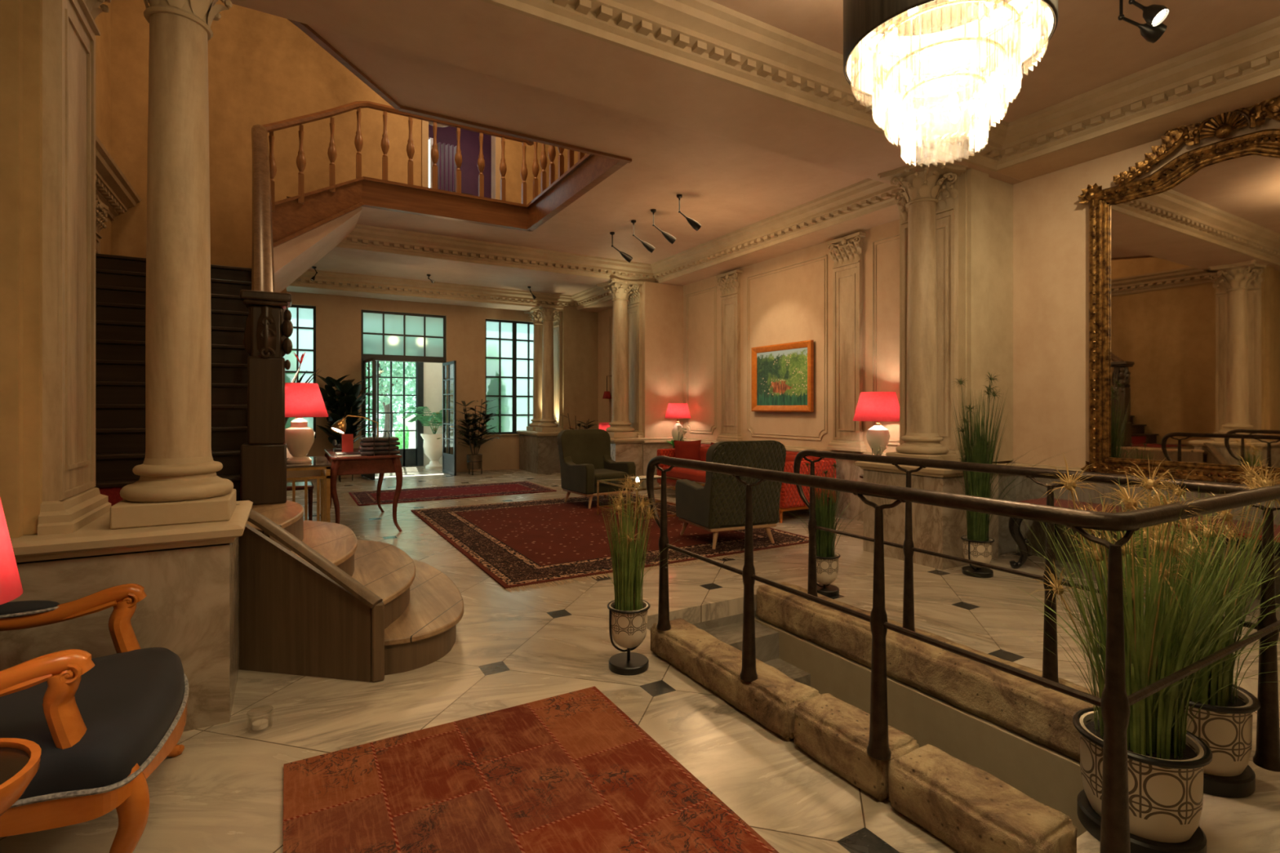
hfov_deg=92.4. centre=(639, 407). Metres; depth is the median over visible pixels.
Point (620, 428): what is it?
stone column
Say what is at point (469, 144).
wall
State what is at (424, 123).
door frame
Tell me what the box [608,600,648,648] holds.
pot
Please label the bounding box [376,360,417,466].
door
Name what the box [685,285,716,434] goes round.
trim panel
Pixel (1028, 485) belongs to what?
baseboard
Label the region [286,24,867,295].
ceiling
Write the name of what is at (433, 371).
wall
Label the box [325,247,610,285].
beam
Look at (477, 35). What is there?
beam
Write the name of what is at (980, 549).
pot
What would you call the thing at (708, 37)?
crown molding
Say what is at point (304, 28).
trim opening
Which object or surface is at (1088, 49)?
ceiling
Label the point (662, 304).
wall
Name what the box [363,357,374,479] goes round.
door
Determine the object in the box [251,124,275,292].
column
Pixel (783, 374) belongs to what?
framed picture
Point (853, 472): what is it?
baseboard
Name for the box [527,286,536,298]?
ceiling spotlight
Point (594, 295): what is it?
crown molding
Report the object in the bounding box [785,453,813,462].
cushion
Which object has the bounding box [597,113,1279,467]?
wall
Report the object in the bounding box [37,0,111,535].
pilaster
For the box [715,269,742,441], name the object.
pilaster
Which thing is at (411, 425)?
urn
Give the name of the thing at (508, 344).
window
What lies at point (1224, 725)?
pot
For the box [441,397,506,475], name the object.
plant
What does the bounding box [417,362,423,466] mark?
trim
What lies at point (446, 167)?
curtain
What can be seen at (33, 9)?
wall
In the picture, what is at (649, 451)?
baseboard
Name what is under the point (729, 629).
steps
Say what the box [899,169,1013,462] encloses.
wall
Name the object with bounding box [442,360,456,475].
door
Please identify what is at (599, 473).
seat cushion
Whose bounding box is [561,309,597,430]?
wall
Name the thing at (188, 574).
marble pedestal
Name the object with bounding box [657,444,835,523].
sofa
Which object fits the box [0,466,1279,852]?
floor
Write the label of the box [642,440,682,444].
cap
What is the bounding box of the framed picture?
[751,339,813,412]
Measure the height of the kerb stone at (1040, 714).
0.243 m
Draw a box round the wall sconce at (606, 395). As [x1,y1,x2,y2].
[602,375,612,399]
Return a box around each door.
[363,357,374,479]
[365,360,376,436]
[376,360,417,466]
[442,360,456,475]
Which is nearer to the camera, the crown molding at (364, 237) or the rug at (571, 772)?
the rug at (571, 772)
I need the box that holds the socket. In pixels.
[875,421,880,425]
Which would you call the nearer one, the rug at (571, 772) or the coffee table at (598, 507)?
the rug at (571, 772)
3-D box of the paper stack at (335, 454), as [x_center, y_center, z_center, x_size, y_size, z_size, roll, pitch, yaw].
[-3.288,0.529,6.969,0.300,0.011,0.360,0,0,-30]
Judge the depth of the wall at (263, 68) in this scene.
7.87 m
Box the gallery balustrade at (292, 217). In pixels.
[262,100,627,248]
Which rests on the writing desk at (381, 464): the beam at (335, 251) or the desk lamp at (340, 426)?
the desk lamp at (340, 426)
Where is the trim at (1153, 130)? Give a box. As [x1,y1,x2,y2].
[578,76,1279,311]
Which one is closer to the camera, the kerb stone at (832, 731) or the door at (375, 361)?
the kerb stone at (832, 731)
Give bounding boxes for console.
[286,456,331,522]
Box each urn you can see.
[395,415,415,448]
[420,433,442,468]
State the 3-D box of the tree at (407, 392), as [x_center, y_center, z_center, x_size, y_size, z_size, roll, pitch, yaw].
[-7.822,-1.172,22.036,4.268,5.296,3.971,0,0,-30]
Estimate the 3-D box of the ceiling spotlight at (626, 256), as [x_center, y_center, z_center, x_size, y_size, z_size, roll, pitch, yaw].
[-0.263,-2.276,8.707,0.334,0.409,0.090,0,0,-20]
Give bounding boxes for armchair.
[0,583,188,852]
[556,429,635,508]
[675,440,786,549]
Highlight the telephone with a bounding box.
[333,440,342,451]
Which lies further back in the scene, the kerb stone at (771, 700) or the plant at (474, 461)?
the plant at (474, 461)
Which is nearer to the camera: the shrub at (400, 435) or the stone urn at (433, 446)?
the stone urn at (433, 446)
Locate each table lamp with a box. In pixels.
[0,497,22,604]
[284,382,328,463]
[599,422,610,431]
[665,403,690,440]
[853,391,899,455]
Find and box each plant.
[284,351,319,460]
[316,374,372,481]
[398,406,442,439]
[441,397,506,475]
[556,413,597,431]
[665,425,687,448]
[871,445,886,455]
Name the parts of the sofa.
armrest, seat, plinth frame, backrest, leg, armrest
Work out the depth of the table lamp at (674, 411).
10.47 m
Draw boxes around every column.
[110,0,244,529]
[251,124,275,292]
[523,308,542,431]
[532,304,564,431]
[596,278,644,438]
[877,153,968,461]
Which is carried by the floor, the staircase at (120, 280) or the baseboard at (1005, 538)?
the staircase at (120, 280)
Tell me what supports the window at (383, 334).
in the wall at (338, 317)
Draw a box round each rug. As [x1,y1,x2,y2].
[283,686,778,852]
[339,481,557,506]
[410,493,808,591]
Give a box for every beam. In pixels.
[230,0,1023,186]
[286,285,534,311]
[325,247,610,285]
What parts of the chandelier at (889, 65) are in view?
bulb, bulb, bulb, bulb, bulb, bulb, bulb, bulb, frame, bulb, bulb, bulb, bulb, bulb, bulb, bulb, bulb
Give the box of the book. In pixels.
[342,434,353,452]
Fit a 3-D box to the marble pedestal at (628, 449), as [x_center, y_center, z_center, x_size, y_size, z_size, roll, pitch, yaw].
[-0.034,0.960,11.002,1.475,0.880,0.970,0,0,-30]
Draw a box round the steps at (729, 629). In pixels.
[693,610,810,686]
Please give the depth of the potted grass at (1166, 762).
1.92 m
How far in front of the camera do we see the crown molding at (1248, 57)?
4.56 m
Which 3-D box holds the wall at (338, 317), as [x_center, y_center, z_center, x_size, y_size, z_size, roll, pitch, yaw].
[-5.044,-0.540,12.963,8.200,3.880,0.300,0,0,-30]
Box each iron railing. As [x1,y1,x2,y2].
[646,455,1279,852]
[793,448,1279,772]
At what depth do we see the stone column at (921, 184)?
5.57 m
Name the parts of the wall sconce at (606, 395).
lamp shade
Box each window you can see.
[283,304,315,438]
[360,310,445,359]
[429,137,433,187]
[485,319,533,434]
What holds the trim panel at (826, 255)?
attached to the wall at (1051, 225)
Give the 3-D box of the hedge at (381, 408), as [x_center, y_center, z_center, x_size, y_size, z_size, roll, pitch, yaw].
[-11.507,0.091,24.501,18.300,2.926,1.246,0,0,-30]
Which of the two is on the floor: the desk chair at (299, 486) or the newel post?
the desk chair at (299, 486)
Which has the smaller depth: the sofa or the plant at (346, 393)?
the sofa
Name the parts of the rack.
wire frame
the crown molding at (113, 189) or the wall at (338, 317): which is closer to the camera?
the crown molding at (113, 189)
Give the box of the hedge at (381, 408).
[365,382,415,436]
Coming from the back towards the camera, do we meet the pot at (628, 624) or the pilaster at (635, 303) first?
the pilaster at (635, 303)
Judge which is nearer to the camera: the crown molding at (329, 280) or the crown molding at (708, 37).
the crown molding at (708, 37)
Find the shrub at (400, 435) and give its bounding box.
[392,423,408,448]
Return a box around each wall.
[23,0,42,534]
[94,1,111,254]
[111,0,586,293]
[286,291,533,480]
[423,362,442,466]
[428,124,491,198]
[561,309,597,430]
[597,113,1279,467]
[642,281,683,437]
[755,616,1087,837]
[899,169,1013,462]
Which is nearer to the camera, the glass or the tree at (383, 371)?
the glass
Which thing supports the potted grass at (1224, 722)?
on the floor
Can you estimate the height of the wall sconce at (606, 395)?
0.507 m
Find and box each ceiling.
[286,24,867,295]
[710,0,1279,122]
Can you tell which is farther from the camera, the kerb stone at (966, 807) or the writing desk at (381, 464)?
the writing desk at (381, 464)
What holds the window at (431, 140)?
in the wall at (469, 144)
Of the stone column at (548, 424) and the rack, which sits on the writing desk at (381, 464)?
the rack
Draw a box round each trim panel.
[608,315,613,422]
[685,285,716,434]
[746,254,827,440]
[871,234,899,445]
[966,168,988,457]
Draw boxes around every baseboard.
[642,443,673,488]
[802,458,862,521]
[998,474,1016,555]
[1016,475,1279,604]
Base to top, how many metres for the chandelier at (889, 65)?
1.400 m
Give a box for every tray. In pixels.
[626,475,667,479]
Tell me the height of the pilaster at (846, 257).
2.700 m
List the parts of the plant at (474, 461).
pot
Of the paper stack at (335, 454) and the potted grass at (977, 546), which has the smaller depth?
the potted grass at (977, 546)
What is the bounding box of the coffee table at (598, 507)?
[596,476,705,528]
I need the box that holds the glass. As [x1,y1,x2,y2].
[252,719,268,730]
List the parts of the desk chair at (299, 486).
seat, leg, leg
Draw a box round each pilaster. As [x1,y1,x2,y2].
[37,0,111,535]
[95,194,108,253]
[553,309,563,431]
[627,280,644,437]
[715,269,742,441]
[826,231,866,452]
[893,172,963,462]
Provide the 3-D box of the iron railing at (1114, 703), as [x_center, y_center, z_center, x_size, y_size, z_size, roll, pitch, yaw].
[1.190,0.752,2.873,1.350,0.966,2.372,0,0,-30]
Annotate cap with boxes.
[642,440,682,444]
[684,438,885,455]
[1002,462,1015,466]
[1014,462,1236,484]
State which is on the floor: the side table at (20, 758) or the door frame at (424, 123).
the side table at (20, 758)
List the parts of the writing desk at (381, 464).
leg, leg, leg, leg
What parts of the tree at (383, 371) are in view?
crown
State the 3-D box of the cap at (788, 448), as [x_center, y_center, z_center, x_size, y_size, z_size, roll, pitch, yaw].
[2.029,0.580,8.797,0.100,0.080,5.020,0,0,-30]
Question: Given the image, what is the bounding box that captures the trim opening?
[287,18,631,163]
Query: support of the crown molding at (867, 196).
attached to the wall at (1051, 225)
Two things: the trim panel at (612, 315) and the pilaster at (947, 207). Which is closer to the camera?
the pilaster at (947, 207)
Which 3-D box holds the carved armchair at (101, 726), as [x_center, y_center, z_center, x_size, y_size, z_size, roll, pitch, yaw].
[-2.072,0.838,1.925,1.057,1.125,0.916,0,0,-24]
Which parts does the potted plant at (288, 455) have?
pot, flower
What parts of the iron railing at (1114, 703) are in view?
post, post, post, rail, rail, post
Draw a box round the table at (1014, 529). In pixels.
[1008,497,1279,568]
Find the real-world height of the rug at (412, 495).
0.012 m
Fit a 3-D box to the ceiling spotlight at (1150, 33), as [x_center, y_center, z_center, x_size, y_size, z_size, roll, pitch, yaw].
[2.909,-2.305,3.580,0.269,0.350,0.100,0,0,8]
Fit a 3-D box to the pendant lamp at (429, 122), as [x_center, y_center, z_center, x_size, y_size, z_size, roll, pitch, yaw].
[-3.255,-5.010,9.896,0.406,0.781,0.406,0,0,-30]
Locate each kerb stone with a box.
[650,617,820,742]
[755,582,1098,761]
[793,693,919,802]
[888,744,1077,852]
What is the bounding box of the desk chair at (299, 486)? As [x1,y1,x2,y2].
[286,481,313,520]
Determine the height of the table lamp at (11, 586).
0.700 m
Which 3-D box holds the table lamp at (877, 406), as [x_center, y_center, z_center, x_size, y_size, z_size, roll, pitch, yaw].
[2.722,0.300,7.015,0.543,0.960,0.543,0,0,-30]
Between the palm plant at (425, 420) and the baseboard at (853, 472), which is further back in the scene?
the palm plant at (425, 420)
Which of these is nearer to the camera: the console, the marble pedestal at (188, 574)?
the marble pedestal at (188, 574)
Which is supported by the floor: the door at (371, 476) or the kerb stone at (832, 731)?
the kerb stone at (832, 731)
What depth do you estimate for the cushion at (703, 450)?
9.62 m
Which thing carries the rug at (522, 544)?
on the floor
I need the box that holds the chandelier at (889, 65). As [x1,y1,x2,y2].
[843,0,1057,166]
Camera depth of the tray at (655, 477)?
8.01 m
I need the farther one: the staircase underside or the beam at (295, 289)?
the beam at (295, 289)
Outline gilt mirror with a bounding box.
[1078,95,1279,485]
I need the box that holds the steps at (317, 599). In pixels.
[235,501,463,682]
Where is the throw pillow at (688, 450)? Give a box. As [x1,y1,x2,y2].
[673,440,701,461]
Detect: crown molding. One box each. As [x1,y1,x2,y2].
[95,134,141,220]
[288,269,577,310]
[335,223,655,282]
[480,0,1008,171]
[571,285,612,310]
[650,177,899,283]
[994,15,1279,171]
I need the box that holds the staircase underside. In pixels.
[273,206,361,292]
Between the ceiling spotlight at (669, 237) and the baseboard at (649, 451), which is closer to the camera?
the ceiling spotlight at (669, 237)
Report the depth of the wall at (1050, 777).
3.19 m
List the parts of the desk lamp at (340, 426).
lamp shade, bulb, arm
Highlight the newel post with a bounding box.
[240,289,293,505]
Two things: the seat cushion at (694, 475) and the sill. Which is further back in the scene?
the sill
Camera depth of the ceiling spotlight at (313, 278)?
10.75 m
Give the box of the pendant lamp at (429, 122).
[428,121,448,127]
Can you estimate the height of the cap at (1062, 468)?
0.080 m
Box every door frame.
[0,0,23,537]
[360,355,445,476]
[422,120,501,199]
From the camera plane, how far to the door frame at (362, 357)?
12.83 m
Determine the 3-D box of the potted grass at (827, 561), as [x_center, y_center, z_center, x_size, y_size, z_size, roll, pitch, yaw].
[1.401,0.903,4.552,0.977,0.994,0.591,0,0,13]
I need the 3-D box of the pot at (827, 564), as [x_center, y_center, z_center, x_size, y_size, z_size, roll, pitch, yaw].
[1.397,1.223,4.647,0.216,0.227,0.216,0,0,-30]
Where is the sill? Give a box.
[314,433,519,439]
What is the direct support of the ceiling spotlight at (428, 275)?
attached to the ceiling at (726, 186)
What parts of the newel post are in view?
post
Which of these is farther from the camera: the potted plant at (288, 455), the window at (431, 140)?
the window at (431, 140)
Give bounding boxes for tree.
[365,360,415,436]
[367,361,415,404]
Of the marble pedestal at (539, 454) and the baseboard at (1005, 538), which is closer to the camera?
the baseboard at (1005, 538)
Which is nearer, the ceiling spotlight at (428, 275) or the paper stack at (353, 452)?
the paper stack at (353, 452)
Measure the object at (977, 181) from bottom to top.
2.720 m
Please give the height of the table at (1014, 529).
0.571 m
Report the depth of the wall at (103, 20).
6.90 m
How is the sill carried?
attached to the wall at (338, 317)
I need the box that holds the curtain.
[436,142,457,191]
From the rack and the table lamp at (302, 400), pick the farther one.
the rack
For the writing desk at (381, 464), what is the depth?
6.83 m
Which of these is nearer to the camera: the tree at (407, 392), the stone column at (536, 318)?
the stone column at (536, 318)
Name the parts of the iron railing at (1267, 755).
post, post, rail, rail, post, post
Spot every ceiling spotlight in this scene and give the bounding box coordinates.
[310,266,317,281]
[426,274,435,283]
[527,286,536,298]
[609,231,632,262]
[631,219,655,253]
[650,208,675,244]
[676,194,701,231]
[1117,0,1167,43]
[1128,0,1169,26]
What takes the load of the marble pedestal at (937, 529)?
on the floor
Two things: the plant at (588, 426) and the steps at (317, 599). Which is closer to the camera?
the steps at (317, 599)
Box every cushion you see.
[594,468,627,485]
[662,466,706,483]
[699,446,709,462]
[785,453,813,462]
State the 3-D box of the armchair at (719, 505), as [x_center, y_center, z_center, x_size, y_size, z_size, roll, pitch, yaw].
[0.932,0.860,6.422,0.838,1.066,0.942,0,0,-22]
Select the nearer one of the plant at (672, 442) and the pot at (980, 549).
the pot at (980, 549)
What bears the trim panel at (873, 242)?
attached to the wall at (1051, 225)
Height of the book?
0.225 m
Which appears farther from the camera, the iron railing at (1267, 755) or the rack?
the rack
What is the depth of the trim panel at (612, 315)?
13.54 m
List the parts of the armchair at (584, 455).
leg, armrest, backrest, leg, plinth frame, seat, armrest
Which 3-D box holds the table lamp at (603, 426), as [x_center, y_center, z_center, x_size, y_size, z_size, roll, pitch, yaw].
[-0.689,0.540,12.414,0.283,0.480,0.283,0,0,-30]
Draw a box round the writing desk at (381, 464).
[324,448,402,531]
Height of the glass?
0.080 m
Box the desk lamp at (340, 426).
[329,415,377,436]
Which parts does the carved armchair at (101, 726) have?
pad cord, armrest, arm post, armrest, seat, seat rail, cord trim, arm post, leg, leg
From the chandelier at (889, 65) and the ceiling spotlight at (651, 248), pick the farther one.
the ceiling spotlight at (651, 248)
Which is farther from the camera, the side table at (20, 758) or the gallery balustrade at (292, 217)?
the gallery balustrade at (292, 217)
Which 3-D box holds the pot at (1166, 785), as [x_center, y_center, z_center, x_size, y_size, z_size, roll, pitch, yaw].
[1.641,1.248,2.019,0.330,0.346,0.330,0,0,-30]
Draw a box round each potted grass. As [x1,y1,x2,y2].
[599,475,671,675]
[778,462,879,596]
[909,372,1077,577]
[946,454,1279,852]
[1005,453,1279,798]
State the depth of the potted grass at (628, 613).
3.25 m
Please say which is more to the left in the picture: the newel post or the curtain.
the newel post
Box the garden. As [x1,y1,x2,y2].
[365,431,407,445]
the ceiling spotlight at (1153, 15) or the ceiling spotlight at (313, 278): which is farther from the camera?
the ceiling spotlight at (313, 278)
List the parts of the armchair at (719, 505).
leg, armrest, leg, plinth frame, backrest, seat, leg, armrest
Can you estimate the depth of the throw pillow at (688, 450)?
9.65 m
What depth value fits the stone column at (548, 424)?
13.29 m
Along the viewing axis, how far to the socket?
7.00 m
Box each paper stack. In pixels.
[334,451,359,455]
[334,453,360,456]
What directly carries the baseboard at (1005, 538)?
attached to the wall at (1051, 225)
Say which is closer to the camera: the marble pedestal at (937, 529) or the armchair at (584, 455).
the marble pedestal at (937, 529)
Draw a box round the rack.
[357,430,399,455]
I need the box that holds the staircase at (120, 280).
[94,253,251,506]
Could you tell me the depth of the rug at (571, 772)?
2.21 m
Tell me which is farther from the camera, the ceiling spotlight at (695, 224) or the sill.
the sill
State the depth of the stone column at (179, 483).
2.80 m
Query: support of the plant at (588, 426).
on the floor
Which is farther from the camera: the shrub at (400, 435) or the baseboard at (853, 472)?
the shrub at (400, 435)
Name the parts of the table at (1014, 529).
leg, leg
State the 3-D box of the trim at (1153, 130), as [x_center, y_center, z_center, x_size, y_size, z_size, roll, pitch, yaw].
[2.569,-2.341,7.481,0.480,0.277,16.400,0,0,-30]
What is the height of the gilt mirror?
2.909 m
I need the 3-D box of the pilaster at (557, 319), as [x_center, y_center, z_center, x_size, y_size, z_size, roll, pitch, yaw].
[-1.932,-0.840,13.947,0.124,2.720,0.620,0,0,-30]
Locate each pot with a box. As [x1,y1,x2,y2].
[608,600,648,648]
[816,552,839,584]
[962,536,992,568]
[1079,711,1204,843]
[1184,686,1253,776]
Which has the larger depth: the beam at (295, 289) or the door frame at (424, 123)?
the beam at (295, 289)
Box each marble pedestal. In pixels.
[0,500,253,732]
[515,430,560,474]
[609,436,687,488]
[854,461,1003,570]

